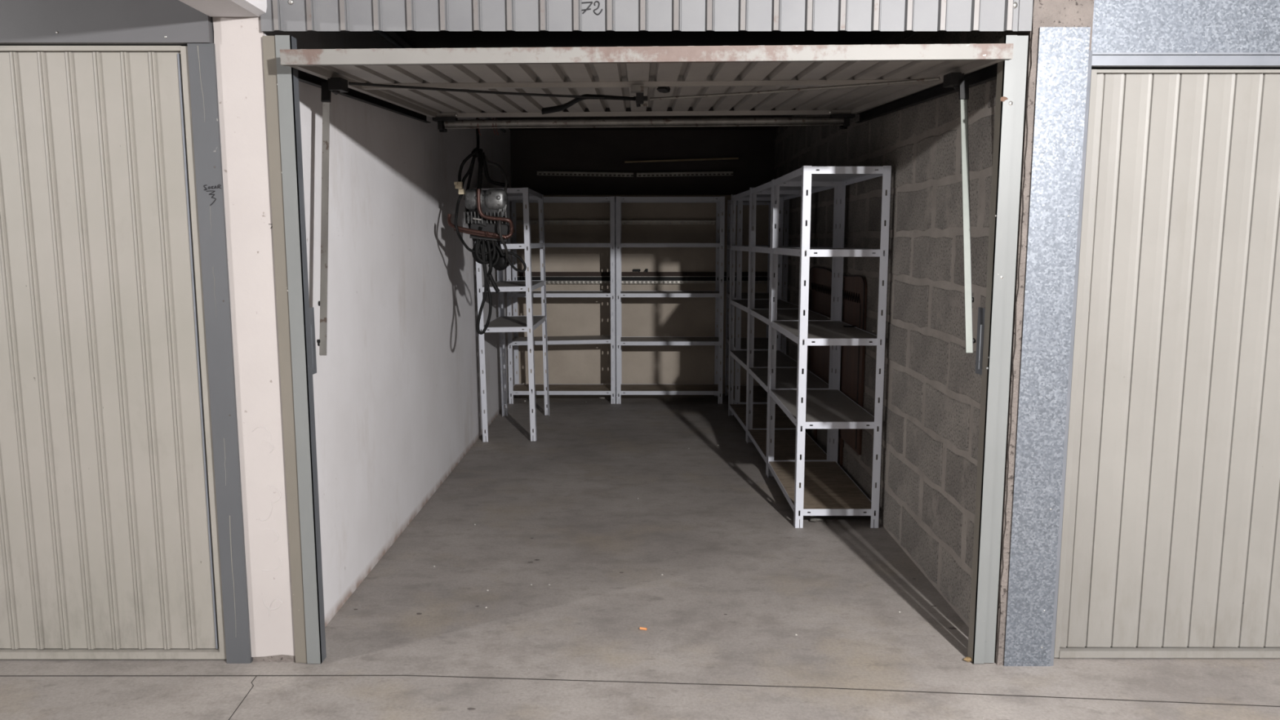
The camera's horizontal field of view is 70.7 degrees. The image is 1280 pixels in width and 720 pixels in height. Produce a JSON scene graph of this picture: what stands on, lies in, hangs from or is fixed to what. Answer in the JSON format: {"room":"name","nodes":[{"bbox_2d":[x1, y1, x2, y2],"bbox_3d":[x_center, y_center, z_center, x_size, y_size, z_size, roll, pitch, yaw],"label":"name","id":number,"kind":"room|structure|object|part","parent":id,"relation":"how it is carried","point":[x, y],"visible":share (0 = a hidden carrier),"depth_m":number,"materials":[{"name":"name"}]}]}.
{"room":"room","nodes":[
{"label":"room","id":0,"kind":"room"},
{"bbox_2d":[264,30,514,626],"bbox_3d":[-1.268,-0.530,5.700,0.155,2.450,5.500,0,8,0],"label":"wall","id":1,"kind":"structure","parent":0,"point":[397,385],"depth_m":4.25,"materials":[{"name":"white paint"}]},
{"bbox_2d":[0,45,226,659],"bbox_3d":[-2.598,0.019,3.006,2.335,2.054,0.025,0,8,0],"label":"garage door","id":2,"kind":"structure","parent":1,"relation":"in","point":[109,534],"depth_m":3.01,"materials":[{"name":"beige paint"}]},
{"bbox_3d":[-2.599,-0.992,2.873,2.282,0.015,0.022,0,8,0],"label":"rail","id":3,"kind":"part","parent":2,"relation":"part of","materials":[{"name":"beige metal"}]},
{"bbox_3d":[-2.599,1.024,3.140,2.282,0.026,0.025,0,8,0],"label":"rail","id":4,"kind":"part","parent":2,"relation":"part of","materials":[{"name":"beige metal"}]},
{"bbox_2d":[186,43,253,663],"bbox_3d":[-1.387,0.022,2.998,0.082,2.066,0.042,0,8,0],"label":"door frame","id":5,"kind":"structure","parent":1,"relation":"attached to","point":[201,56],"depth_m":2.97,"materials":[{"name":"grey paint"}]},
{"bbox_2d":[178,0,266,17],"bbox_3d":[-1.260,-0.972,-0.455,0.184,0.653,6.555,0,8,0],"label":"trim","id":6,"kind":"structure","parent":1,"relation":"attached to","point":[212,8],"depth_m":2.75,"materials":[{"name":"white paint"}]},
{"bbox_2d":[212,16,295,662],"bbox_3d":[-1.265,-0.341,2.945,0.175,2.800,0.011,0,8,0],"label":"pillar","id":7,"kind":"structure","parent":1,"relation":"attached to","point":[237,41],"depth_m":2.98,"materials":[{"name":"paint"}]},
{"bbox_2d":[297,69,431,123],"bbox_3d":[-1.167,-1.131,3.920,0.065,0.148,1.972,0,8,0],"label":"door track","id":8,"kind":"object","parent":1,"relation":"attached to","point":[304,77],"visible":0.41,"depth_m":3.82,"materials":[{"name":"metal"}]},
{"bbox_2d":[374,30,506,133],"bbox_3d":[-1.172,-1.661,5.403,0.026,0.026,4.850,0,8,0],"label":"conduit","id":9,"kind":"object","parent":1,"relation":"attached to","point":[383,33],"visible":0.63,"depth_m":4.24,"materials":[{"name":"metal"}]},
{"bbox_2d":[260,0,1033,31],"bbox_3d":[0.019,-1.257,2.803,2.418,0.452,0.026,0,8,0],"label":"header panel","id":10,"kind":"object","parent":1,"relation":"attached to","point":[1016,15],"visible":1,"depth_m":2.83,"materials":[{"name":"grey paint"}]},
{"bbox_2d":[0,393,1279,719],"bbox_3d":[0.000,1.151,2.725,24.000,0.100,12.300,0,8,0],"label":"floor","id":11,"kind":"structure","parent":0,"point":[707,517],"depth_m":3.39,"materials":[{"name":"concrete"}]},
{"bbox_2d":[262,35,326,663],"bbox_3d":[-1.139,0.001,3.057,0.101,2.084,0.180,0,8,0],"label":"frame post","id":12,"kind":"object","parent":11,"relation":"on","point":[281,82],"depth_m":2.97,"materials":[{"name":"grey metal"}]},
{"bbox_3d":[-1.115,-0.044,3.024,0.038,0.150,0.006,0,8,0],"label":"short plate","id":13,"kind":"part","parent":12,"relation":"part of","materials":[{"name":"grey metal"}]},
{"bbox_3d":[-1.132,-0.061,3.082,0.004,0.230,0.114,0,8,0],"label":"plate","id":14,"kind":"part","parent":12,"relation":"part of","materials":[{"name":"grey metal"}]},
{"bbox_3d":[-1.111,-0.145,3.066,0.046,0.400,0.124,0,8,0],"label":"pivot bracket","id":15,"kind":"part","parent":12,"relation":"part of","materials":[{"name":"silver metal"}]},
{"bbox_2d":[280,43,1013,355],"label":"garage door","id":16,"kind":"structure","parent":12,"relation":"attached to","point":[852,80],"depth_m":3.28,"materials":[{"name":"paint"}]},
{"bbox_3d":[-1.098,-0.493,3.143,0.022,0.942,0.164,0,8,0],"label":"door arm","id":17,"kind":"part","parent":16,"relation":"part of","materials":[{"name":"metal"}]},
{"bbox_3d":[-0.534,-1.004,3.383,1.073,0.019,0.054,-3,8,-22],"label":"lock rod","id":18,"kind":"part","parent":16,"relation":"part of","materials":[{"name":"metal"}]},
{"bbox_3d":[-0.010,-1.044,3.472,0.050,0.024,0.060,0,11,0],"label":"lock plate","id":19,"kind":"part","parent":16,"relation":"part of","materials":[{"name":"metal"}]},
{"bbox_3d":[0.029,-1.245,4.808,2.140,0.008,0.008,0,11,0],"label":"cross rod","id":20,"kind":"part","parent":16,"relation":"part of","materials":[{"name":"metal"}]},
{"bbox_3d":[0.554,-1.014,3.388,1.096,0.019,0.059,3,8,22],"label":"lock rod","id":21,"kind":"part","parent":16,"relation":"part of","materials":[{"name":"metal"}]},
{"bbox_3d":[1.115,-0.494,3.082,0.022,0.924,0.184,0,8,0],"label":"door arm","id":22,"kind":"part","parent":16,"relation":"part of"},
{"bbox_2d":[475,187,549,441],"bbox_3d":[-0.960,-0.369,6.902,0.388,1.808,0.980,-1,8,0],"label":"storage rack","id":23,"kind":"object","parent":11,"relation":"on","point":[502,324],"visible":0.76,"depth_m":6.51,"materials":[{"name":"grey metal"}]},
{"bbox_3d":[-1.134,-0.305,6.436,0.040,1.808,0.040,-1,8,0],"label":"post","id":24,"kind":"part","parent":23,"relation":"part of","materials":[{"name":"grey metal"}]},
{"bbox_3d":[-1.134,-0.428,7.368,0.040,1.808,0.040,-1,8,0],"label":"post","id":25,"kind":"part","parent":23,"relation":"part of","materials":[{"name":"grey metal"}]},
{"bbox_3d":[-0.786,-0.310,6.435,0.040,1.808,0.040,-1,8,0],"label":"post","id":26,"kind":"part","parent":23,"relation":"part of","materials":[{"name":"grey metal"}]},
{"bbox_3d":[-0.786,-0.434,7.367,0.040,1.808,0.040,-1,8,0],"label":"post","id":27,"kind":"part","parent":23,"relation":"part of","materials":[{"name":"grey metal"}]},
{"bbox_2d":[505,196,616,404],"bbox_3d":[-0.696,-0.540,8.140,0.953,1.826,0.400,0,8,0],"label":"storage rack","id":28,"kind":"object","parent":11,"relation":"on","point":[517,389],"visible":0.84,"depth_m":8.03,"materials":[{"name":"grey metal"}]},
{"bbox_3d":[-1.152,-0.516,7.961,0.040,1.826,0.040,0,8,0],"label":"post","id":29,"kind":"part","parent":28,"relation":"part of","materials":[{"name":"grey metal"}]},
{"bbox_3d":[-1.152,-0.564,8.318,0.040,1.826,0.040,0,8,0],"label":"post","id":30,"kind":"part","parent":28,"relation":"part of","materials":[{"name":"grey metal"}]},
{"bbox_3d":[-0.239,-0.516,7.961,0.040,1.826,0.040,0,8,0],"label":"post","id":31,"kind":"part","parent":28,"relation":"part of","materials":[{"name":"grey metal"}]},
{"bbox_3d":[-0.239,-0.564,8.318,0.040,1.826,0.040,0,8,0],"label":"post","id":32,"kind":"part","parent":28,"relation":"part of","materials":[{"name":"grey metal"}]},
{"bbox_2d":[615,196,724,404],"bbox_3d":[0.263,-0.540,8.140,0.948,1.826,0.400,0,8,0],"label":"storage rack","id":33,"kind":"object","parent":11,"relation":"on","point":[716,388],"visible":1,"depth_m":8.02,"materials":[{"name":"grey metal"}]},
{"bbox_3d":[-0.191,-0.516,7.961,0.040,1.826,0.040,0,8,0],"label":"post","id":34,"kind":"part","parent":33,"relation":"part of","materials":[{"name":"grey metal"}]},
{"bbox_3d":[-0.191,-0.564,8.318,0.040,1.826,0.040,0,8,0],"label":"post","id":35,"kind":"part","parent":33,"relation":"part of","materials":[{"name":"grey metal"}]},
{"bbox_3d":[0.717,-0.564,8.318,0.040,1.826,0.040,0,8,0],"label":"post","id":36,"kind":"part","parent":33,"relation":"part of","materials":[{"name":"grey metal"}]},
{"bbox_3d":[0.717,-0.516,7.961,0.040,1.826,0.040,0,8,0],"label":"post","id":37,"kind":"part","parent":33,"relation":"part of","materials":[{"name":"grey metal"}]},
{"bbox_2d":[724,197,789,404],"bbox_3d":[1.010,-0.506,7.922,0.420,1.815,0.900,0,8,0],"label":"storage rack","id":38,"kind":"object","parent":11,"relation":"on","point":[760,394],"visible":0.41,"depth_m":7.68,"materials":[{"name":"grey metal"}]},
{"bbox_3d":[0.820,-0.562,8.349,0.040,1.815,0.040,0,8,0],"label":"post","id":39,"kind":"part","parent":38,"relation":"part of","materials":[{"name":"grey metal"}]},
{"bbox_3d":[0.820,-0.449,7.496,0.040,1.815,0.040,0,8,0],"label":"post","id":40,"kind":"part","parent":38,"relation":"part of","materials":[{"name":"grey metal"}]},
{"bbox_3d":[1.200,-0.562,8.349,0.040,1.815,0.040,0,8,0],"label":"post","id":41,"kind":"part","parent":38,"relation":"part of","materials":[{"name":"grey metal"}]},
{"bbox_3d":[1.200,-0.449,7.496,0.040,1.815,0.040,0,8,0],"label":"post","id":42,"kind":"part","parent":38,"relation":"part of","materials":[{"name":"grey metal"}]},
{"bbox_2d":[728,187,801,441],"bbox_3d":[0.964,-0.372,6.918,0.420,1.815,1.000,0,8,-2],"label":"storage rack","id":43,"kind":"object","parent":11,"relation":"on","point":[782,421],"visible":0.52,"depth_m":7.18,"materials":[{"name":"grey metal"}]},
{"bbox_3d":[0.758,-0.434,7.387,0.040,1.815,0.040,0,8,-2],"label":"post","id":44,"kind":"part","parent":43,"relation":"part of","materials":[{"name":"grey metal"}]},
{"bbox_3d":[0.791,-0.308,6.436,0.040,1.815,0.040,0,8,-2],"label":"post","id":45,"kind":"part","parent":43,"relation":"part of","materials":[{"name":"grey metal"}]},
{"bbox_3d":[1.138,-0.436,7.400,0.040,1.815,0.040,0,8,-2],"label":"post","id":46,"kind":"part","parent":43,"relation":"part of","materials":[{"name":"grey metal"}]},
{"bbox_2d":[746,179,840,475],"bbox_3d":[0.985,-0.238,5.944,0.410,1.806,0.930,0,8,-1],"label":"storage rack","id":47,"kind":"object","parent":11,"relation":"on","point":[785,377],"visible":0.62,"depth_m":5.99,"materials":[{"name":"grey metal"}]},
{"bbox_3d":[0.792,-0.296,6.382,0.040,1.806,0.040,0,8,-1],"label":"post","id":48,"kind":"part","parent":47,"relation":"part of","materials":[{"name":"grey metal"}]},
{"bbox_3d":[0.808,-0.179,5.500,0.040,1.806,0.040,0,8,-1],"label":"post","id":49,"kind":"part","parent":47,"relation":"part of","materials":[{"name":"grey metal"}]},
{"bbox_3d":[1.162,-0.297,6.388,0.040,1.806,0.040,0,8,-1],"label":"post","id":50,"kind":"part","parent":47,"relation":"part of","materials":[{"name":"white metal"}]},
{"bbox_3d":[1.178,-0.180,5.506,0.040,1.806,0.040,0,8,-1],"label":"post","id":51,"kind":"part","parent":47,"relation":"part of","materials":[{"name":"grey metal"}]},
{"bbox_2d":[809,516,825,522],"bbox_3d":[0.924,0.828,4.683,0.098,0.024,0.044,-3,8,-18],"label":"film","id":52,"kind":"object","parent":11,"relation":"on","point":[815,519],"visible":1,"depth_m":4.67,"materials":[{"name":"plastic"}]},
{"bbox_2d":[767,165,891,528],"bbox_3d":[1.000,-0.108,4.964,0.424,1.806,1.010,0,8,0],"label":"storage rack","id":53,"kind":"object","parent":11,"relation":"on","point":[820,488],"visible":1,"depth_m":4.69,"materials":[{"name":"grey metal"}]},
{"bbox_3d":[0.808,-0.172,5.445,0.040,1.806,0.040,0,8,0],"label":"post","id":54,"kind":"part","parent":53,"relation":"part of","materials":[{"name":"grey metal"}]},
{"bbox_3d":[0.808,-0.044,4.483,0.040,1.806,0.040,0,8,0],"label":"post","id":55,"kind":"part","parent":53,"relation":"part of","materials":[{"name":"grey metal"}]},
{"bbox_3d":[1.192,-0.172,5.445,0.040,1.806,0.040,0,8,0],"label":"post","id":56,"kind":"part","parent":53,"relation":"part of","materials":[{"name":"grey metal"}]},
{"bbox_3d":[1.192,-0.044,4.483,0.040,1.806,0.040,0,8,0],"label":"post","id":57,"kind":"part","parent":53,"relation":"part of","materials":[{"name":"grey metal"}]},
{"bbox_2d":[807,266,866,468],"bbox_3d":[1.226,0.056,5.773,0.020,1.268,1.608,0,8,0],"label":"headboard","id":58,"kind":"object","parent":11,"relation":"on","point":[854,286],"visible":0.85,"depth_m":5.37,"materials":[{"name":"brown wood"}]},
{"bbox_3d":[1.229,0.487,6.319,0.014,0.270,0.060,0,8,0],"label":"leg","id":59,"kind":"part","parent":58,"relation":"part of","materials":[{"name":"brown wood"}]},
{"bbox_3d":[1.222,-0.390,5.713,0.008,0.368,1.608,0,8,0],"label":"edge moulding","id":60,"kind":"part","parent":58,"relation":"part of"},
{"bbox_3d":[1.229,0.592,5.526,0.014,0.270,0.060,0,8,0],"label":"leg","id":61,"kind":"part","parent":58,"relation":"part of","materials":[{"name":"brown wood"}]},
{"bbox_2d":[963,657,971,662],"bbox_3d":[1.149,1.039,3.130,0.056,0.016,0.022,0,8,0],"label":"dry leaf","id":62,"kind":"object","parent":11,"relation":"on","point":[966,659],"visible":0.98,"depth_m":3.12,"materials":[{"name":"beige plant"}]},
{"bbox_2d":[967,35,1028,663],"bbox_3d":[1.180,0.002,3.056,0.084,2.084,0.182,0,8,0],"label":"frame post","id":63,"kind":"object","parent":11,"relation":"on","point":[1011,73],"depth_m":2.97,"materials":[{"name":"grey metal"}]},
{"bbox_3d":[1.157,-0.145,3.066,0.038,0.400,0.124,0,8,0],"label":"pivot bracket","id":64,"kind":"part","parent":63,"relation":"part of","materials":[{"name":"silver metal"}]},
{"bbox_3d":[1.157,-0.044,3.024,0.038,0.150,0.006,0,8,0],"label":"short plate","id":65,"kind":"part","parent":63,"relation":"part of","materials":[{"name":"grey metal"}]},
{"bbox_2d":[513,143,775,393],"bbox_3d":[0.028,-0.903,8.500,2.745,2.450,0.150,0,8,0],"label":"wall","id":66,"kind":"structure","parent":0,"point":[641,317],"depth_m":8.46,"materials":[{"name":"beige paint"}]},
{"bbox_2d":[515,220,715,224],"bbox_3d":[-0.230,-1.270,8.327,1.880,0.036,0.093,0,8,0],"label":"wall rail","id":67,"kind":"object","parent":66,"relation":"attached to","point":[517,221],"visible":0.91,"depth_m":8.28,"materials":[{"name":"metal"}]},
{"bbox_2d":[514,271,769,283],"bbox_3d":[0.015,-0.767,8.393,2.370,0.102,0.096,0,8,0],"label":"wall rail","id":68,"kind":"object","parent":66,"relation":"attached to","point":[557,277],"visible":0.84,"depth_m":8.35,"materials":[{"name":"metal"}]},
{"bbox_2d":[510,129,775,195],"bbox_3d":[0.025,-1.817,8.305,2.430,0.585,0.016,0,8,0],"label":"ceiling","id":69,"kind":"structure","parent":66,"relation":"attached to","point":[531,151],"depth_m":8.29,"materials":[{"name":"concrete"}]},
{"bbox_2d":[537,171,633,177],"bbox_3d":[-0.500,-1.702,8.269,0.880,0.051,0.093,0,8,0],"label":"wall rail","id":70,"kind":"object","parent":69,"relation":"attached to","point":[555,173],"visible":1,"depth_m":8.22,"materials":[{"name":"metal"}]},
{"bbox_2d":[624,157,738,163],"bbox_3d":[0.380,-1.828,8.251,1.040,0.048,0.030,0,8,0],"label":"batten","id":71,"kind":"object","parent":69,"relation":"attached to","point":[723,158],"visible":1,"depth_m":8.24,"materials":[{"name":"grey metal"}]},
{"bbox_2d":[636,171,733,177],"bbox_3d":[0.410,-1.701,8.270,0.880,0.049,0.093,0,8,0],"label":"wall rail","id":72,"kind":"object","parent":69,"relation":"attached to","point":[712,173],"visible":1,"depth_m":8.22,"materials":[{"name":"metal"}]},
{"bbox_2d":[393,30,896,129],"bbox_3d":[0.028,-1.817,5.630,2.745,0.120,5.600,0,8,0],"label":"ceiling","id":73,"kind":"structure","parent":0,"point":[442,38],"depth_m":4.55,"materials":[{"name":"concrete"}]},
{"bbox_2d":[446,117,526,334],"bbox_3d":[-0.842,-0.896,4.926,0.428,1.521,0.214,0,8,0],"label":"cable bundle","id":74,"kind":"object","parent":73,"relation":"hanging from","point":[486,207],"visible":0.99,"depth_m":4.91,"materials":[{"name":"rubber"}]},
{"bbox_3d":[-0.842,-0.839,4.968,0.188,0.188,0.130,0,8,0],"label":"motor","id":75,"kind":"part","parent":74,"relation":"part of","materials":[{"name":"metal"}]},
{"bbox_3d":[-0.833,-0.721,4.941,0.224,0.145,0.065,0,8,0],"label":"mounting plate","id":76,"kind":"part","parent":74,"relation":"part of","materials":[{"name":"metal"}]},
{"bbox_2d":[773,30,1016,626],"bbox_3d":[1.319,-0.552,5.712,0.163,2.490,5.470,0,8,0],"label":"wall","id":77,"kind":"structure","parent":0,"point":[932,388],"depth_m":3.97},
{"bbox_2d":[854,62,997,123],"bbox_3d":[1.210,-1.131,3.920,0.085,0.148,1.972,0,8,0],"label":"door track","id":78,"kind":"object","parent":77,"relation":"attached to","point":[988,73],"visible":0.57,"depth_m":3.74,"materials":[{"name":"metal"}]},
{"bbox_2d":[994,0,1093,665],"bbox_3d":[1.323,-0.222,2.996,0.190,2.550,0.122,0,8,0],"label":"pillar","id":79,"kind":"structure","parent":77,"relation":"attached to","point":[1046,13],"depth_m":2.92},
{"bbox_2d":[1004,26,1092,666],"bbox_3d":[1.335,0.005,2.959,0.171,2.110,0.008,0,8,0],"label":"cover plate","id":80,"kind":"object","parent":77,"relation":"attached to","point":[1064,58],"visible":1,"depth_m":2.95,"materials":[{"name":"metal"}]},
{"bbox_2d":[1053,69,1279,657],"bbox_3d":[2.610,0.053,3.027,2.330,1.986,0.032,0,8,0],"label":"garage door","id":81,"kind":"structure","parent":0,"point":[1171,535],"depth_m":3.03,"materials":[{"name":"beige paint"}]},
{"bbox_3d":[2.606,1.024,3.154,2.288,0.026,0.027,0,8,0],"label":"rail","id":82,"kind":"part","parent":81,"relation":"part of","materials":[{"name":"beige metal"}]},
{"bbox_3d":[2.606,-0.927,2.898,2.288,0.010,0.021,0,8,0],"label":"rail","id":83,"kind":"part","parent":81,"relation":"part of","materials":[{"name":"beige metal"}]},
{"bbox_3d":[-0.005,-1.567,2.874,7.730,0.350,0.130,0,8,0],"label":"wall","id":84,"kind":"structure","parent":0,"visible":0},
{"bbox_2d":[0,0,213,45],"bbox_3d":[-2.607,-1.240,2.822,2.507,0.483,0.047,0,8,0],"label":"panel","id":85,"kind":"object","parent":84,"relation":"attached to","point":[22,22],"visible":1,"depth_m":2.83,"materials":[{"name":"grey paint"}]},
{"bbox_2d":[1091,0,1279,66],"bbox_3d":[2.574,-1.206,2.827,2.553,0.551,0.038,0,8,0],"label":"panel","id":86,"kind":"object","parent":84,"relation":"attached to","point":[1126,33],"visible":0.95,"depth_m":2.83,"materials":[{"name":"metal"}]}
]}

